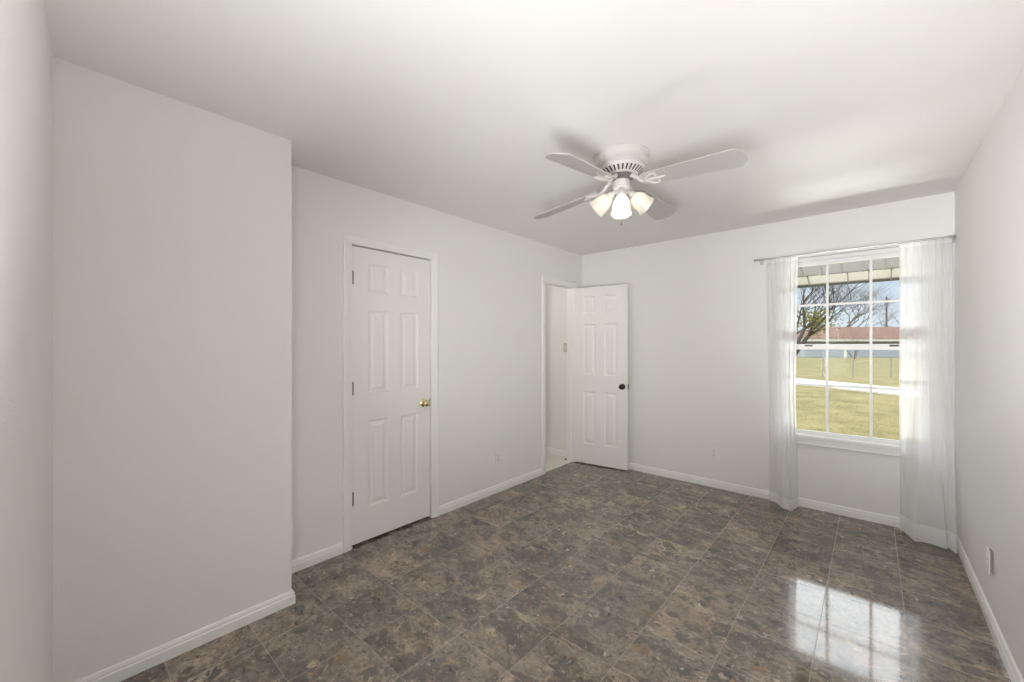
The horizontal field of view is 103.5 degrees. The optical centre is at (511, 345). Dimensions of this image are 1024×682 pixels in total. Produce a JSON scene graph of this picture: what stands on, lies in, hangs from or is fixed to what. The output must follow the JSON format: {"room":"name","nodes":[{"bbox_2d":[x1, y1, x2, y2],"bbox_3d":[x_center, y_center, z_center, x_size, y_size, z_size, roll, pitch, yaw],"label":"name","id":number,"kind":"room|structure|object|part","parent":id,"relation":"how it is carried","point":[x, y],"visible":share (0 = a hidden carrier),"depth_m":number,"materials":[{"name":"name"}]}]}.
{"room":"empty bedroom","nodes":[
{"label":"empty bedroom","id":0,"kind":"room"},
{"bbox_2d":[0,0,52,681],"bbox_3d":[-0.782,0.140,0.526,2.741,2.440,0.134,0,0,44],"label":"wall","id":1,"kind":"structure","parent":0,"point":[26,54],"depth_m":0.91,"materials":[{"name":"white paint"}]},
{"bbox_2d":[53,57,291,681],"bbox_3d":[-1.692,0.140,1.886,0.465,2.440,1.068,0,0,42],"label":"wall","id":2,"kind":"structure","parent":0,"point":[172,218],"depth_m":1.74,"materials":[{"name":"white paint"}]},
{"bbox_2d":[75,542,342,681],"bbox_3d":[-1.405,1.325,2.081,0.324,0.070,1.240,0,0,42],"label":"baseboard","id":3,"kind":"structure","parent":2,"relation":"attached to","point":[132,666],"depth_m":1.85,"materials":[{"name":"white wood"}]},
{"bbox_2d":[292,165,581,559],"bbox_3d":[-0.272,0.140,3.672,0.100,2.440,3.527,0,0,42],"label":"wall","id":4,"kind":"structure","parent":0,"point":[490,279],"depth_m":3.29,"materials":[{"name":"white paint"}]},
{"bbox_2d":[352,246,429,544],"bbox_3d":[-0.858,0.337,2.941,0.094,2.014,0.656,0,0,42],"label":"door","id":5,"kind":"structure","parent":4,"relation":"in","point":[391,292],"depth_m":2.92,"materials":[{"name":"white paint"}]},
{"bbox_3d":[-0.949,-0.469,2.865,0.014,0.200,0.158,0,0,42],"label":"panel","id":6,"kind":"part","parent":5,"relation":"part of","materials":[{"name":"white paint"}]},
{"bbox_3d":[-0.949,0.043,2.865,0.014,0.582,0.158,0,0,42],"label":"panel","id":7,"kind":"part","parent":5,"relation":"part of","materials":[{"name":"white paint"}]},
{"bbox_3d":[-0.949,0.820,2.865,0.014,0.604,0.158,0,0,42],"label":"panel","id":8,"kind":"part","parent":5,"relation":"part of","materials":[{"name":"white paint"}]},
{"bbox_3d":[-0.779,-0.469,3.057,0.014,0.200,0.158,0,0,42],"label":"panel","id":9,"kind":"part","parent":5,"relation":"part of","materials":[{"name":"white paint"}]},
{"bbox_3d":[-0.779,0.043,3.057,0.014,0.582,0.158,0,0,42],"label":"panel","id":10,"kind":"part","parent":5,"relation":"part of","materials":[{"name":"white paint"}]},
{"bbox_3d":[-0.779,0.820,3.057,0.014,0.604,0.158,0,0,42],"label":"panel","id":11,"kind":"part","parent":5,"relation":"part of","materials":[{"name":"white paint"}]},
{"bbox_3d":[-0.663,0.446,3.123,0.046,0.054,0.054,0,0,42],"label":"knob","id":12,"kind":"part","parent":5,"relation":"part of","materials":[{"name":"gold metal"}]},
{"bbox_2d":[343,233,438,552],"bbox_3d":[-0.885,0.310,2.971,0.117,2.098,0.776,0,0,42],"label":"trim","id":13,"kind":"structure","parent":4,"relation":"attached to","point":[349,240],"depth_m":2.69,"materials":[{"name":"white wood"}]},
{"bbox_2d":[439,468,541,515],"bbox_3d":[-0.138,1.325,3.737,0.014,0.070,1.360,0,0,42],"label":"baseboard","id":14,"kind":"structure","parent":4,"relation":"attached to","point":[471,498],"depth_m":3.63,"materials":[{"name":"white wood"}]},
{"bbox_2d":[495,451,500,464],"bbox_3d":[-0.129,1.042,3.750,0.010,0.115,0.070,0,0,42],"label":"outlet","id":15,"kind":"object","parent":4,"relation":"attached to","point":[497,454],"visible":1,"depth_m":3.75,"materials":[{"name":"white plastic"}]},
{"bbox_2d":[542,275,577,474],"bbox_3d":[0.507,0.311,4.535,0.117,2.096,0.680,0,0,42],"label":"trim","id":16,"kind":"structure","parent":4,"relation":"attached to","point":[546,280],"depth_m":4.72,"materials":[{"name":"white wood"}]},
{"bbox_2d":[574,284,628,469],"bbox_3d":[0.987,0.341,4.540,0.640,2.014,0.129,0,0,34],"label":"door","id":17,"kind":"structure","parent":4,"relation":"in","point":[601,313],"depth_m":4.52,"materials":[{"name":"white paint"}]},
{"bbox_3d":[0.886,-0.465,4.609,0.153,0.200,0.014,0,0,34],"label":"panel","id":18,"kind":"part","parent":17,"relation":"part of","materials":[{"name":"white paint"}]},
{"bbox_3d":[0.886,0.046,4.609,0.153,0.582,0.014,0,0,34],"label":"panel","id":19,"kind":"part","parent":17,"relation":"part of","materials":[{"name":"white paint"}]},
{"bbox_3d":[0.886,0.824,4.609,0.153,0.604,0.014,0,0,34],"label":"panel","id":20,"kind":"part","parent":17,"relation":"part of","materials":[{"name":"white paint"}]},
{"bbox_3d":[1.094,-0.465,4.469,0.153,0.200,0.014,0,0,34],"label":"panel","id":21,"kind":"part","parent":17,"relation":"part of","materials":[{"name":"white paint"}]},
{"bbox_3d":[1.094,0.046,4.469,0.153,0.582,0.014,0,0,34],"label":"panel","id":22,"kind":"part","parent":17,"relation":"part of","materials":[{"name":"white paint"}]},
{"bbox_3d":[1.094,0.824,4.469,0.153,0.604,0.014,0,0,34],"label":"panel","id":23,"kind":"part","parent":17,"relation":"part of","materials":[{"name":"white paint"}]},
{"bbox_2d":[45,0,1023,255],"bbox_3d":[0.170,-1.181,1.780,3.386,0.200,5.885,0,0,42],"label":"ceiling","id":24,"kind":"structure","parent":0,"point":[457,108],"depth_m":1.67,"materials":[{"name":"white paint"}]},
{"bbox_2d":[534,143,747,224],"bbox_3d":[0.625,-0.881,2.305,0.955,0.398,0.955,0,0,-1],"label":"ceiling fan","id":25,"kind":"object","parent":24,"relation":"hanging from","point":[618,164],"visible":1,"depth_m":2.20,"materials":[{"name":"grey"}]},
{"bbox_3d":[0.352,-0.885,2.578,0.505,0.074,0.144,0,0,42],"label":"blade","id":26,"kind":"part","parent":25,"relation":"part of","materials":[{"name":"grey wood"}]},
{"bbox_3d":[0.351,-0.892,2.031,0.144,0.064,0.506,0,0,42],"label":"blade","id":27,"kind":"part","parent":25,"relation":"part of","materials":[{"name":"grey wood"}]},
{"bbox_3d":[0.515,-0.817,2.360,0.136,0.127,0.114,0,0,42],"label":"lamp shade","id":28,"kind":"part","parent":25,"relation":"part of","materials":[{"name":"white glass"}]},
{"bbox_3d":[0.576,-0.869,2.331,0.067,0.062,0.049,0,0,42],"label":"light arm","id":29,"kind":"part","parent":25,"relation":"part of","materials":[{"name":"grey metal"}]},
{"bbox_3d":[0.601,-0.773,2.220,0.110,0.123,0.115,0,0,42],"label":"lamp shade","id":30,"kind":"part","parent":25,"relation":"part of","materials":[{"name":"white glass"}]},
{"bbox_3d":[0.612,-0.856,2.250,0.051,0.086,0.066,0,0,42],"label":"light arm","id":31,"kind":"part","parent":25,"relation":"part of","materials":[{"name":"grey metal"}]},
{"bbox_3d":[0.679,-0.870,2.317,0.067,0.061,0.046,0,0,-12],"label":"light arm","id":32,"kind":"part","parent":25,"relation":"part of","materials":[{"name":"grey metal"}]},
{"bbox_3d":[0.754,-0.821,2.329,0.124,0.124,0.132,0,0,42],"label":"lamp shade","id":33,"kind":"part","parent":25,"relation":"part of","materials":[{"name":"white glass"}]},
{"bbox_3d":[0.898,-0.895,2.579,0.144,0.061,0.506,0,0,42],"label":"blade","id":34,"kind":"part","parent":25,"relation":"part of","materials":[{"name":"grey wood"}]},
{"bbox_3d":[0.898,-0.892,2.031,0.506,0.064,0.144,0,0,42],"label":"blade","id":35,"kind":"part","parent":25,"relation":"part of","materials":[{"name":"grey wood"}]},
{"bbox_2d":[546,285,566,450],"bbox_3d":[-0.414,0.165,4.720,1.505,2.490,2.100,0,0,42],"label":"wall","id":36,"kind":"structure","parent":0,"point":[556,297],"depth_m":5.06,"materials":[{"name":"white paint"}]},
{"bbox_2d":[546,447,566,456],"bbox_3d":[0.217,1.329,5.354,1.405,0.070,0.014,0,0,42],"label":"baseboard","id":37,"kind":"structure","parent":36,"relation":"attached to","point":[548,449],"depth_m":5.04,"materials":[{"name":"white wood"}]},
{"bbox_2d":[120,453,1010,681],"bbox_3d":[-0.391,1.409,2.226,4.656,0.102,5.805,0,0,42],"label":"floor","id":38,"kind":"structure","parent":0,"point":[573,571],"depth_m":2.15,"materials":[{"name":"tile"}]},
{"bbox_2d":[582,192,954,517],"bbox_3d":[2.075,0.140,3.849,3.171,2.440,0.140,0,0,42],"label":"wall","id":39,"kind":"structure","parent":0,"point":[698,342],"depth_m":3.80,"materials":[{"name":"white paint"}]},
{"bbox_2d":[710,446,717,458],"bbox_3d":[1.937,1.030,3.872,0.070,0.115,0.010,0,0,42],"label":"outlet","id":40,"kind":"object","parent":39,"relation":"attached to","point":[713,450],"visible":1,"depth_m":3.87,"materials":[{"name":"white plastic"}]},
{"bbox_2d":[629,463,899,527],"bbox_3d":[1.938,1.325,3.800,3.031,0.070,0.117,0,0,42],"label":"baseboard","id":41,"kind":"structure","parent":39,"relation":"attached to","point":[812,504],"depth_m":3.60,"materials":[{"name":"white wood"}]},
{"bbox_2d":[796,247,899,456],"bbox_3d":[2.705,0.042,3.245,0.975,1.575,0.155,0,0,42],"label":"window","id":42,"kind":"structure","parent":39,"relation":"in","point":[870,444],"depth_m":3.25,"materials":[{"name":"white plastic"}]},
{"bbox_3d":[2.722,0.364,3.264,0.831,0.754,0.025,0,0,42],"label":"sash","id":43,"kind":"part","parent":42,"relation":"part of","materials":[{"name":"white plastic"}]},
{"bbox_3d":[2.683,0.761,3.221,0.975,0.027,0.090,0,0,42],"label":"sill","id":44,"kind":"part","parent":42,"relation":"part of","materials":[{"name":"white wood"}]},
{"bbox_3d":[2.742,-0.344,3.286,0.831,0.748,0.025,0,0,42],"label":"sash","id":45,"kind":"part","parent":42,"relation":"part of","materials":[{"name":"white plastic"}]},
{"bbox_2d":[797,257,898,287],"bbox_3d":[3.012,-0.823,3.834,3.800,0.385,1.083,0,0,42],"label":"awning","id":46,"kind":"object","parent":39,"relation":"attached to","point":[883,269],"visible":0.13,"depth_m":3.99,"materials":[{"name":"grey metal"}]},
{"bbox_3d":[2.943,-0.871,3.757,3.800,0.290,0.875,0,0,42],"label":"panel","id":47,"kind":"part","parent":46,"relation":"part of","materials":[{"name":"grey metal"}]},
{"bbox_2d":[754,234,955,264],"bbox_3d":[2.621,-0.748,3.204,1.218,0.050,0.098,0,0,42],"label":"curtain rod","id":48,"kind":"object","parent":39,"relation":"attached to","point":[954,235],"visible":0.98,"depth_m":3.09,"materials":[{"name":"silver metal"}]},
{"bbox_2d":[766,256,798,510],"bbox_3d":[2.264,0.295,3.406,0.237,2.108,0.168,0,0,42],"label":"curtain","id":49,"kind":"object","parent":48,"relation":"hanging from","point":[781,273],"visible":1,"depth_m":3.42,"materials":[{"name":"white fabric"}]},
{"bbox_2d":[899,237,956,553],"bbox_3d":[2.872,0.295,2.799,0.267,2.108,0.253,0,0,42],"label":"curtain","id":50,"kind":"object","parent":48,"relation":"hanging from","point":[926,384],"visible":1,"depth_m":2.83,"materials":[{"name":"white fabric"}]},
{"bbox_2d":[955,64,1023,680],"bbox_3d":[1.271,0.140,0.666,0.140,2.440,5.685,0,0,42],"label":"wall","id":51,"kind":"structure","parent":0,"point":[989,197],"depth_m":1.92,"materials":[{"name":"white paint"}]},
{"bbox_2d":[985,546,993,574],"bbox_3d":[2.313,1.042,1.958,0.021,0.115,0.070,0,0,42],"label":"outlet","id":52,"kind":"object","parent":51,"relation":"attached to","point":[989,555],"visible":1,"depth_m":1.94,"materials":[{"name":"grey plastic"}]},
{"bbox_3d":[2.310,1.042,1.960,0.007,0.115,0.070,0,0,42],"label":"plate","id":53,"kind":"part","parent":52,"relation":"part of","materials":[{"name":"white plastic"}]},
{"bbox_2d":[957,535,1023,681],"bbox_3d":[1.677,1.325,1.239,0.014,0.070,4.261,0,0,42],"label":"baseboard","id":54,"kind":"structure","parent":51,"relation":"attached to","point":[1014,674],"depth_m":1.92,"materials":[{"name":"white wood"}]},
{"label":"outside","id":55,"kind":"structure","parent":0,"visible":0},
{"bbox_2d":[796,358,898,439],"bbox_3d":[58.159,1.609,35.249,280.000,0.001,250.000,0,0,42],"label":"lawn","id":56,"kind":"structure","parent":55,"point":[883,378],"depth_m":12.28,"materials":[{"name":"green plant"}]},
{"bbox_2d":[796,282,891,355],"bbox_3d":[28.635,-3.730,37.993,11.192,11.232,12.910,0,0,-20],"label":"leaning tree","id":57,"kind":"object","parent":56,"relation":"on","point":[815,322],"visible":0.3,"depth_m":37.52,"materials":[{"name":"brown plant"}]},
{"bbox_2d":[797,284,897,326],"bbox_3d":[58.851,-5.470,72.429,18.017,14.530,16.164,0,0,42],"label":"bare tree","id":58,"kind":"object","parent":56,"relation":"on","point":[865,305],"visible":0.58,"depth_m":71.62,"materials":[{"name":"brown plant"}]},
{"bbox_2d":[796,356,898,376],"bbox_3d":[16.798,1.102,20.500,8.884,1.115,0.057,0,0,0],"label":"fence","id":59,"kind":"object","parent":56,"relation":"on","point":[852,357],"visible":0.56,"depth_m":20.49,"materials":[{"name":"grey metal"}]},
{"bbox_3d":[15.783,1.102,20.500,0.054,1.115,0.051,0,0,0],"label":"post","id":60,"kind":"part","parent":59,"relation":"part of","materials":[{"name":"grey"}]},
{"bbox_3d":[16.798,0.610,20.500,8.830,0.027,0.027,0,0,0],"label":"rail","id":61,"kind":"part","parent":59,"relation":"part of","materials":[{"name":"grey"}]},
{"bbox_3d":[17.305,1.102,20.500,0.054,1.115,0.051,0,0,0],"label":"post","id":62,"kind":"part","parent":59,"relation":"part of","materials":[{"name":"grey metal"}]},
{"bbox_3d":[19.234,1.102,20.500,0.054,1.115,0.051,0,0,0],"label":"post","id":63,"kind":"part","parent":59,"relation":"part of","materials":[{"name":"grey metal"}]},
{"bbox_2d":[796,327,898,356],"bbox_3d":[53.720,-0.591,60.900,26.340,4.400,10.000,0,0,0],"label":"house","id":64,"kind":"structure","parent":56,"relation":"on","point":[883,335],"depth_m":56.80,"materials":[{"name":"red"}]},
{"bbox_2d":[830,328,874,358],"bbox_3d":[39.617,-0.322,46.984,5.151,4.106,2.530,0,0,-8],"label":"bare shrub","id":65,"kind":"object","parent":56,"relation":"on","point":[853,328],"visible":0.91,"depth_m":46.93,"materials":[{"name":"red plant"}]},
{"bbox_2d":[872,304,898,326],"bbox_3d":[74.379,-3.529,75.677,12.434,10.609,10.531,0,0,42],"label":"bare tree","id":66,"kind":"object","parent":56,"relation":"on","point":[895,304],"visible":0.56,"depth_m":77.52,"materials":[{"name":"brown plant"}]},
{"bbox_2d":[885,297,887,326],"bbox_3d":[81.584,-4.481,88.000,0.440,12.182,1.800,0,0,0],"label":"utility pole","id":67,"kind":"object","parent":56,"relation":"on","point":[886,297],"visible":0.33,"depth_m":87.89,"materials":[{"name":"grey wood"}]},
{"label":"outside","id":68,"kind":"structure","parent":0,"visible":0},
{"bbox_2d":[796,378,898,395],"bbox_3d":[12.482,1.609,19.244,2.470,0.100,36.154,0,0,-8],"label":"walkway","id":69,"kind":"structure","parent":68,"point":[798,380],"depth_m":15.74,"materials":[{"name":"concrete"}]}
]}

